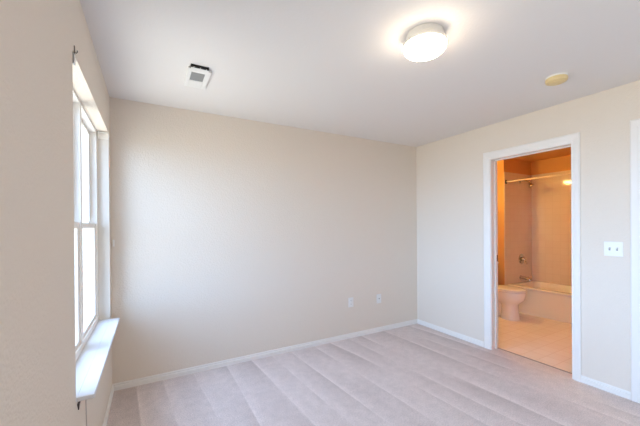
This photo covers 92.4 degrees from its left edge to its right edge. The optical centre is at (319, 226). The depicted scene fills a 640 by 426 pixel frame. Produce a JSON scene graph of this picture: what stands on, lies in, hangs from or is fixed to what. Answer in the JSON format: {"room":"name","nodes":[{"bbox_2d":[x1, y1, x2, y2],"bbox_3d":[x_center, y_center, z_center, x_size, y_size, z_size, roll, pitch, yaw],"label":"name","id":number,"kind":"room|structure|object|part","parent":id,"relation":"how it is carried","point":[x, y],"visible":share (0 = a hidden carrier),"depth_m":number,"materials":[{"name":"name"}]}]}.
{"room":"empty bedroom","nodes":[
{"label":"empty bedroom","id":0,"kind":"room"},
{"bbox_2d":[0,0,111,425],"bbox_3d":[-0.660,0.142,0.416,0.190,2.440,4.768,-1,0,-29],"label":"wall","id":1,"kind":"structure","parent":0,"point":[38,38],"depth_m":0.91,"materials":[{"name":"beige paint"}]},
{"bbox_2d":[85,400,86,425],"bbox_3d":[-1.141,0.898,1.498,0.005,0.268,0.008,-1,0,-29],"label":"hanging cord","id":2,"kind":"object","parent":1,"relation":"hanging from","point":[85,400],"visible":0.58,"depth_m":1.50,"materials":[{"name":"beige plastic"}]},
{"bbox_2d":[72,67,119,401],"bbox_3d":[-1.412,0.001,1.859,0.229,1.507,1.322,-1,0,-29],"label":"window","id":3,"kind":"structure","parent":1,"relation":"in","point":[95,333],"depth_m":2.35,"materials":[{"name":"white plastic"}]},
{"bbox_2d":[72,52,75,66],"bbox_3d":[-1.089,-0.723,1.308,0.073,0.050,0.036,-1,0,-29],"label":"bracket","id":4,"kind":"object","parent":3,"relation":"attached to","point":[73,54],"visible":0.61,"depth_m":1.31,"materials":[{"name":"white plastic"}]},
{"bbox_3d":[-1.297,0.339,1.556,0.024,0.732,0.617,-1,0,-29],"label":"sash","id":5,"kind":"part","parent":3,"relation":"part of","materials":[{"name":"white plastic"}]},
{"bbox_3d":[-1.647,-0.364,2.107,0.024,0.748,0.597,-1,0,-29],"label":"sash","id":6,"kind":"part","parent":3,"relation":"part of","materials":[{"name":"white plastic"}]},
{"bbox_3d":[-1.613,0.339,2.125,0.024,0.732,0.597,-1,0,-29],"label":"sash","id":7,"kind":"part","parent":3,"relation":"part of","materials":[{"name":"white plastic"}]},
{"bbox_3d":[-1.370,0.744,1.882,0.145,0.020,1.318,-1,0,-29],"label":"sill","id":8,"kind":"part","parent":3,"relation":"part of","materials":[{"name":"white wood"}]},
{"bbox_2d":[98,131,108,139],"bbox_3d":[-1.710,-0.722,2.425,0.073,0.050,0.036,-1,0,-29],"label":"bracket","id":9,"kind":"object","parent":3,"relation":"attached to","point":[101,135],"visible":1,"depth_m":2.43,"materials":[{"name":"white plastic"}]},
{"bbox_2d":[102,384,113,425],"bbox_3d":[-0.563,1.332,0.469,0.012,0.058,4.768,-1,0,-29],"label":"baseboard","id":10,"kind":"structure","parent":1,"relation":"attached to","point":[112,388],"depth_m":2.25,"materials":[{"name":"white wood"}]},
{"bbox_2d":[109,97,416,383],"bbox_3d":[-0.257,0.129,3.432,3.824,2.440,0.115,-1,0,-29],"label":"wall","id":11,"kind":"structure","parent":0,"point":[234,237],"depth_m":3.09,"materials":[{"name":"beige paint"}]},
{"bbox_2d":[113,319,416,390],"bbox_3d":[-0.184,1.319,3.399,3.519,0.058,0.012,-1,0,-29],"label":"baseboard","id":12,"kind":"structure","parent":11,"relation":"attached to","point":[182,372],"depth_m":3.09,"materials":[{"name":"white wood"}]},
{"bbox_2d":[348,297,352,306],"bbox_3d":[0.376,0.911,3.712,0.072,0.116,0.009,-1,0,-29],"label":"wall outlet","id":13,"kind":"object","parent":11,"relation":"attached to","point":[350,300],"visible":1,"depth_m":3.71,"materials":[{"name":"white plastic"}]},
{"bbox_2d":[377,294,380,302],"bbox_3d":[0.754,0.915,3.922,0.072,0.116,0.009,-1,0,-29],"label":"wall outlet","id":14,"kind":"object","parent":11,"relation":"attached to","point":[378,295],"visible":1,"depth_m":3.92,"materials":[{"name":"white plastic"}]},
{"bbox_2d":[80,0,639,161],"bbox_3d":[2.030,-1.153,1.911,6.366,0.100,4.998,-1,0,-29],"label":"ceiling","id":15,"kind":"structure","parent":0,"point":[341,67],"depth_m":1.99,"materials":[{"name":"white paint"}]},
{"bbox_2d":[184,64,211,89],"bbox_3d":[-0.879,-1.070,2.205,0.150,0.024,0.333,-1,0,-29],"label":"ceiling vent","id":16,"kind":"object","parent":15,"relation":"in","point":[197,76],"visible":1,"depth_m":2.18,"materials":[{"name":"white metal"}]},
{"bbox_2d":[403,23,447,61],"bbox_3d":[0.590,-1.035,1.738,0.240,0.114,0.232,-1,0,-29],"label":"ceiling light","id":17,"kind":"object","parent":15,"relation":"attached to","point":[427,41],"visible":1,"depth_m":1.67,"materials":[{"name":"beige glass"}]},
{"bbox_2d":[545,72,567,85],"bbox_3d":[1.739,-1.077,2.257,0.138,0.051,0.138,-1,0,-29],"label":"smoke detector","id":18,"kind":"object","parent":15,"relation":"attached to","point":[558,78],"visible":1,"depth_m":2.22,"materials":[{"name":"white plastic"}]},
{"bbox_3d":[1.739,-1.097,2.257,0.138,0.011,0.138,-1,0,-29],"label":"mounting plate","id":19,"kind":"part","parent":18,"relation":"part of","materials":[{"name":"white plastic"}]},
{"bbox_2d":[107,312,639,425],"bbox_3d":[2.050,1.418,1.920,6.366,0.164,4.998,-1,0,-29],"label":"floor","id":20,"kind":"structure","parent":0,"point":[417,374],"depth_m":2.55,"materials":[{"name":"grey carpet"}]},
{"bbox_2d":[498,262,526,320],"bbox_3d":[2.688,0.943,4.597,0.521,0.786,0.696,-1,0,-29],"label":"toilet","id":21,"kind":"object","parent":20,"relation":"on","point":[509,297],"visible":0.56,"depth_m":4.39,"materials":[{"name":"white ceramic"}]},
{"bbox_3d":[2.736,1.135,4.568,0.364,0.402,0.589,-1,0,-29],"label":"bowl","id":22,"kind":"part","parent":21,"relation":"part of","materials":[{"name":"white ceramic"}]},
{"bbox_3d":[2.767,0.923,4.508,0.374,0.019,0.464,-1,0,-29],"label":"seat","id":23,"kind":"part","parent":21,"relation":"part of","materials":[{"name":"white ceramic"}]},
{"bbox_3d":[2.767,0.896,4.508,0.374,0.024,0.463,-1,0,-29],"label":"lid","id":24,"kind":"part","parent":21,"relation":"part of","materials":[{"name":"white ceramic"}]},
{"bbox_2d":[508,280,571,323],"bbox_3d":[3.761,1.126,4.386,0.726,0.406,1.700,-1,0,-29],"label":"bathtub","id":25,"kind":"object","parent":20,"relation":"on","point":[553,301],"visible":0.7,"depth_m":4.54,"materials":[{"name":"beige ceramic"}]},
{"bbox_2d":[504,170,571,285],"bbox_3d":[3.725,0.033,4.367,0.808,1.845,1.718,-1,0,-29],"label":"tile surround","id":26,"kind":"object","parent":25,"relation":"on","point":[537,218],"visible":0.53,"depth_m":5.05,"materials":[{"name":"white tile"}]},
{"bbox_2d":[519,254,526,263],"bbox_3d":[3.397,0.536,5.118,0.172,0.175,0.071,-1,0,-29],"label":"tub valve","id":27,"kind":"object","parent":26,"relation":"attached to","point":[522,258],"visible":1,"depth_m":5.12,"materials":[{"name":"silver metal"}]},
{"bbox_2d":[519,275,530,280],"bbox_3d":[3.396,0.849,5.062,0.068,0.079,0.166,-1,0,-29],"label":"tub spout","id":28,"kind":"object","parent":26,"relation":"attached to","point":[520,277],"visible":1,"depth_m":5.05,"materials":[{"name":"silver metal"}]},
{"bbox_2d":[519,180,533,187],"bbox_3d":[3.396,-0.717,5.036,0.082,0.148,0.214,-1,0,-29],"label":"shower","id":29,"kind":"object","parent":26,"relation":"attached to","point":[530,184],"visible":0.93,"depth_m":5.00,"materials":[{"name":"silver metal"}]},
{"bbox_2d":[505,173,570,183],"bbox_3d":[3.403,-0.725,4.184,0.066,0.066,1.710,-1,0,-29],"label":"shower rod","id":30,"kind":"object","parent":26,"relation":"attached to","point":[506,181],"visible":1,"depth_m":4.53,"materials":[{"name":"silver metal"}]},
{"bbox_2d":[497,158,530,284],"bbox_3d":[3.231,0.103,5.255,0.810,2.454,0.315,-1,0,-29],"label":"wall","id":31,"kind":"structure","parent":0,"point":[510,165],"depth_m":4.98,"materials":[{"name":"brown paint"}]},
{"bbox_2d":[416,80,639,391],"bbox_3d":[2.550,0.112,2.198,0.115,2.440,4.768,-1,0,-29],"label":"wall","id":32,"kind":"structure","parent":0,"point":[449,171],"depth_m":2.72,"materials":[{"name":"beige paint"}]},
{"bbox_2d":[417,319,483,346],"bbox_3d":[1.583,1.304,3.829,0.012,0.058,0.977,-1,0,-29],"label":"baseboard","id":33,"kind":"structure","parent":32,"relation":"attached to","point":[432,326],"depth_m":3.76,"materials":[{"name":"white wood"}]},
{"bbox_2d":[483,132,580,381],"bbox_3d":[2.073,0.266,3.042,0.134,2.160,0.871,-1,0,-29],"label":"door frame","id":34,"kind":"structure","parent":32,"relation":"in","point":[490,207],"depth_m":3.17,"materials":[{"name":"white wood"}]},
{"bbox_2d":[498,348,571,373],"bbox_3d":[2.133,1.338,3.065,0.024,0.015,0.723,-1,0,-29],"label":"threshold","id":35,"kind":"object","parent":32,"relation":"attached to","point":[498,348],"depth_m":3.04,"materials":[{"name":"beige metal"}]},
{"bbox_2d":[581,375,630,399],"bbox_3d":[2.319,1.303,2.503,0.012,0.058,0.316,-1,0,-29],"label":"baseboard","id":36,"kind":"structure","parent":32,"relation":"attached to","point":[623,393],"depth_m":2.49,"materials":[{"name":"white wood"}]},
{"bbox_2d":[604,241,622,256],"bbox_3d":[2.335,0.175,2.445,0.022,0.116,0.116,-1,0,-29],"label":"light switch","id":37,"kind":"object","parent":32,"relation":"attached to","point":[610,248],"visible":1,"depth_m":2.45,"materials":[{"name":"white plastic"}]},
{"bbox_2d":[630,118,639,402],"bbox_3d":[2.648,0.257,1.991,0.147,2.149,0.898,-1,0,-29],"label":"door frame","id":38,"kind":"structure","parent":32,"relation":"in","point":[634,124],"depth_m":2.33,"materials":[{"name":"white wood"}]},
{"bbox_2d":[531,155,570,174],"bbox_3d":[4.080,0.098,4.678,0.115,2.454,2.148,-1,0,-29],"label":"wall","id":39,"kind":"structure","parent":0,"point":[563,163],"depth_m":5.04,"materials":[{"name":"brown paint"}]}
]}

